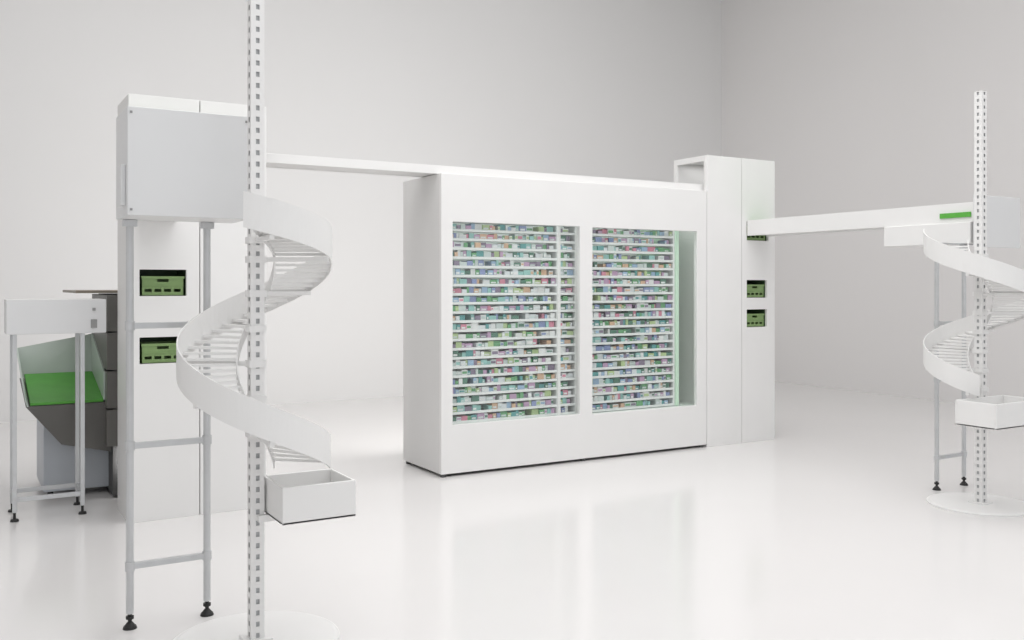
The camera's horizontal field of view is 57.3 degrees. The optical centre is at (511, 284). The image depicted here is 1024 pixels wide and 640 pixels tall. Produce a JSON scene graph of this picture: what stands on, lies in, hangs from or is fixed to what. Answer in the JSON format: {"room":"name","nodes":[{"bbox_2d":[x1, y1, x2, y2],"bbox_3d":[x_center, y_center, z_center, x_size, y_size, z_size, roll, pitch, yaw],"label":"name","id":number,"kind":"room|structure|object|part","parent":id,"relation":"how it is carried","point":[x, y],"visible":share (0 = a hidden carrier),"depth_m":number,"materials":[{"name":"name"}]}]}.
{"room":"pharmacy","nodes":[
{"label":"pharmacy","id":0,"kind":"room"},
{"bbox_2d":[0,0,721,422],"bbox_3d":[-2.993,-2.100,12.723,15.800,7.600,0.150,0,0,-31],"label":"wall","id":1,"kind":"structure","parent":0,"point":[621,89],"depth_m":13.02,"materials":[{"name":"grey paint"}]},
{"bbox_2d":[0,382,1023,639],"bbox_3d":[0.900,1.650,5.993,15.650,0.100,15.400,0,0,-31],"label":"floor","id":2,"kind":"structure","parent":0,"point":[825,528],"depth_m":5.80,"materials":[{"name":"plastic"}]},
{"bbox_2d":[4,299,105,522],"bbox_3d":[-3.221,0.850,6.605,0.620,1.500,0.390,0,0,-31],"label":"stand","id":3,"kind":"object","parent":2,"relation":"on","point":[79,317],"visible":1,"depth_m":6.49,"materials":[{"name":"metal"}]},
{"bbox_3d":[-3.488,0.225,6.462,0.015,0.220,0.365,0,0,-31],"label":"panel","id":4,"kind":"part","parent":3,"relation":"part of","materials":[{"name":"white metal"}]},
{"bbox_3d":[-3.227,0.107,6.616,0.620,0.015,0.365,0,0,-31],"label":"plate","id":5,"kind":"part","parent":3,"relation":"part of","materials":[{"name":"white metal"}]},
{"bbox_3d":[-3.267,0.828,6.584,0.448,1.425,0.348,0,0,-31],"label":"leg frame","id":6,"kind":"part","parent":3,"relation":"part of","materials":[{"name":"metal"}]},
{"bbox_3d":[-3.131,0.217,6.452,0.620,0.235,0.015,0,0,-31],"label":"panel","id":7,"kind":"part","parent":3,"relation":"part of","materials":[{"name":"white metal"}]},
{"bbox_2d":[17,290,117,495],"bbox_3d":[-3.205,0.820,7.399,1.226,1.560,1.000,0,0,-31],"label":"hopper","id":8,"kind":"object","parent":2,"relation":"on","point":[47,370],"visible":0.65,"depth_m":7.05,"materials":[{"name":"metal"}]},
{"bbox_3d":[-2.949,0.209,7.492,0.650,0.272,0.900,0,0,-31],"label":"elevator panel","id":9,"kind":"part","parent":8,"relation":"part of","materials":[{"name":"white metal"}]},
{"bbox_3d":[-2.949,0.494,7.492,0.650,0.272,0.900,0,0,-31],"label":"elevator panel","id":10,"kind":"part","parent":8,"relation":"part of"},
{"bbox_3d":[-2.949,0.779,7.492,0.650,0.272,0.900,0,0,-31],"label":"elevator panel","id":11,"kind":"part","parent":8,"relation":"part of","materials":[{"name":"grey metal"}]},
{"bbox_3d":[-2.949,1.064,7.492,0.650,0.272,0.900,0,0,-31],"label":"elevator panel","id":12,"kind":"part","parent":8,"relation":"part of","materials":[{"name":"grey metal"}]},
{"bbox_2d":[122,220,213,630],"bbox_3d":[-1.630,0.648,4.456,0.414,1.903,0.064,0,0,-31],"label":"support frame","id":13,"kind":"object","parent":2,"relation":"on","point":[131,445],"visible":0.9,"depth_m":4.38,"materials":[{"name":"metal"}]},
{"bbox_2d":[116,106,246,222],"bbox_3d":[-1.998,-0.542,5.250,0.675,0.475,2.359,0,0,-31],"label":"cabinet","id":14,"kind":"object","parent":13,"relation":"on","point":[172,165],"visible":0.86,"depth_m":4.20,"materials":[{"name":"white metal"}]},
{"bbox_2d":[120,215,242,222],"bbox_3d":[-1.526,-0.315,4.369,0.520,0.020,0.325,0,0,-31],"label":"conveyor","id":15,"kind":"object","parent":14,"relation":"on","point":[177,218],"depth_m":4.30,"materials":[{"name":"white metal"}]},
{"bbox_2d":[118,94,265,522],"bbox_3d":[-2.300,0.158,6.737,0.930,2.885,0.500,0,0,-31],"label":"tall cabinet","id":16,"kind":"object","parent":2,"relation":"on","point":[168,255],"visible":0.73,"depth_m":6.48,"materials":[{"name":"white plastic"}]},
{"bbox_3d":[-2.382,0.158,6.416,0.462,2.885,0.030,0,0,-31],"label":"door","id":17,"kind":"part","parent":16,"relation":"part of","materials":[{"name":"white metal"}]},
{"bbox_3d":[-1.979,0.158,6.654,0.462,2.885,0.030,0,0,-31],"label":"door","id":18,"kind":"part","parent":16,"relation":"part of","materials":[{"name":"white metal"}]},
{"bbox_2d":[173,0,355,639],"bbox_3d":[-1.148,0.097,4.200,0.740,3.006,0.740,0,0,-31],"label":"chute","id":19,"kind":"object","parent":2,"relation":"on","point":[323,494],"visible":1,"depth_m":4.17,"materials":[{"name":"metal"}]},
{"bbox_3d":[-1.148,0.097,4.200,0.060,3.006,0.060,0,0,-31],"label":"perforated post","id":20,"kind":"part","parent":19,"relation":"part of","materials":[{"name":"metal"}]},
{"bbox_3d":[-1.061,1.040,4.235,0.225,0.030,0.070,0,0,-31],"label":"tray arm","id":21,"kind":"part","parent":19,"relation":"part of"},
{"bbox_2d":[264,468,355,525],"bbox_3d":[-0.913,0.945,4.206,0.330,0.160,0.310,0,0,-31],"label":"tray","id":22,"kind":"object","parent":19,"relation":"on","point":[323,494],"depth_m":4.10,"materials":[{"name":"white plastic"}]},
{"bbox_2d":[403,173,706,477],"bbox_3d":[0.471,0.335,8.844,2.915,2.530,0.775,0,0,-31],"label":"storage cabinet","id":23,"kind":"object","parent":2,"relation":"on","point":[545,321],"visible":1,"depth_m":8.43,"materials":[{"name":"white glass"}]},
{"bbox_3d":[-0.778,0.323,8.132,0.040,2.505,0.730,0,0,-31],"label":"panel","id":24,"kind":"part","parent":23,"relation":"part of","materials":[{"name":"white metal"}]},
{"bbox_2d":[266,153,703,190],"bbox_3d":[-0.095,-0.965,8.332,4.480,0.070,0.320,0,0,-31],"label":"conveyor","id":25,"kind":"object","parent":23,"relation":"on","point":[283,161],"visible":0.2,"depth_m":7.80,"materials":[{"name":"white metal"}]},
{"bbox_3d":[-0.171,-0.965,8.461,4.480,0.070,0.020,0,0,-31],"label":"rail","id":26,"kind":"part","parent":25,"relation":"part of","materials":[{"name":"white metal"}]},
{"bbox_3d":[0.282,0.323,9.165,2.835,2.505,0.030,0,0,-31],"label":"panel","id":27,"kind":"part","parent":23,"relation":"part of","materials":[{"name":"clear glass"}]},
{"bbox_3d":[1.697,0.323,9.595,0.040,2.505,0.730,0,0,-31],"label":"panel","id":28,"kind":"part","parent":23,"relation":"part of","materials":[{"name":"glass"}]},
{"bbox_2d":[674,155,774,446],"bbox_3d":[2.200,0.158,9.707,0.930,2.885,0.500,0,0,-31],"label":"tall cabinet","id":29,"kind":"object","parent":2,"relation":"on","point":[740,266],"visible":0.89,"depth_m":9.48,"materials":[{"name":"white plastic"}]},
{"bbox_3d":[2.119,0.158,9.385,0.462,2.885,0.030,0,0,-31],"label":"door","id":30,"kind":"part","parent":29,"relation":"part of","materials":[{"name":"white metal"}]},
{"bbox_3d":[2.521,0.158,9.624,0.462,2.885,0.030,0,0,-31],"label":"door","id":31,"kind":"part","parent":29,"relation":"part of","materials":[{"name":"white metal"}]},
{"bbox_2d":[747,195,1019,247],"bbox_3d":[3.118,-0.505,8.498,0.940,0.410,2.495,0,0,-31],"label":"conveyor","id":32,"kind":"object","parent":29,"relation":"attached to","point":[948,224],"visible":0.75,"depth_m":7.81,"materials":[{"name":"metal"}]},
{"bbox_3d":[3.268,-0.578,8.598,0.020,0.155,2.475,0,0,-31],"label":"rail","id":33,"kind":"part","parent":32,"relation":"part of","materials":[{"name":"white metal"}]},
{"bbox_3d":[3.027,-0.578,8.456,0.020,0.155,2.475,0,0,-31],"label":"rail","id":34,"kind":"part","parent":32,"relation":"part of","materials":[{"name":"white metal"}]},
{"bbox_3d":[3.892,-0.505,7.515,0.610,0.410,0.015,0,0,-31],"label":"transfer panel","id":35,"kind":"part","parent":32,"relation":"part of","materials":[{"name":"white metal"}]},
{"bbox_2d":[932,245,967,490],"bbox_3d":[3.466,0.639,7.405,0.409,1.921,0.064,0,0,-31],"label":"rack","id":36,"kind":"object","parent":2,"relation":"on","point":[937,323],"visible":0.72,"depth_m":7.32,"materials":[{"name":"metal"}]},
{"bbox_2d":[923,91,1023,516],"bbox_3d":[3.372,0.097,6.764,0.871,3.006,0.811,0,0,-31],"label":"chute","id":37,"kind":"object","parent":2,"relation":"on","point":[981,412],"visible":1,"depth_m":6.77,"materials":[{"name":"metal"}]},
{"bbox_3d":[3.406,0.097,6.813,0.060,3.006,0.060,0,0,-31],"label":"perforated post","id":38,"kind":"part","parent":37,"relation":"part of","materials":[{"name":"metal"}]},
{"bbox_2d":[955,395,1023,429],"bbox_3d":[3.364,0.875,6.462,0.550,0.170,0.300,0,0,-31],"label":"tray","id":39,"kind":"object","parent":37,"relation":"on","point":[999,412],"depth_m":6.32,"materials":[{"name":"white plastic"}]},
{"bbox_2d":[722,0,1023,402],"bbox_3d":[7.700,-2.100,10.014,0.150,7.600,15.400,0,0,-31],"label":"wall","id":40,"kind":"structure","parent":0,"point":[856,105],"depth_m":13.87,"materials":[{"name":"paint"}]}
]}

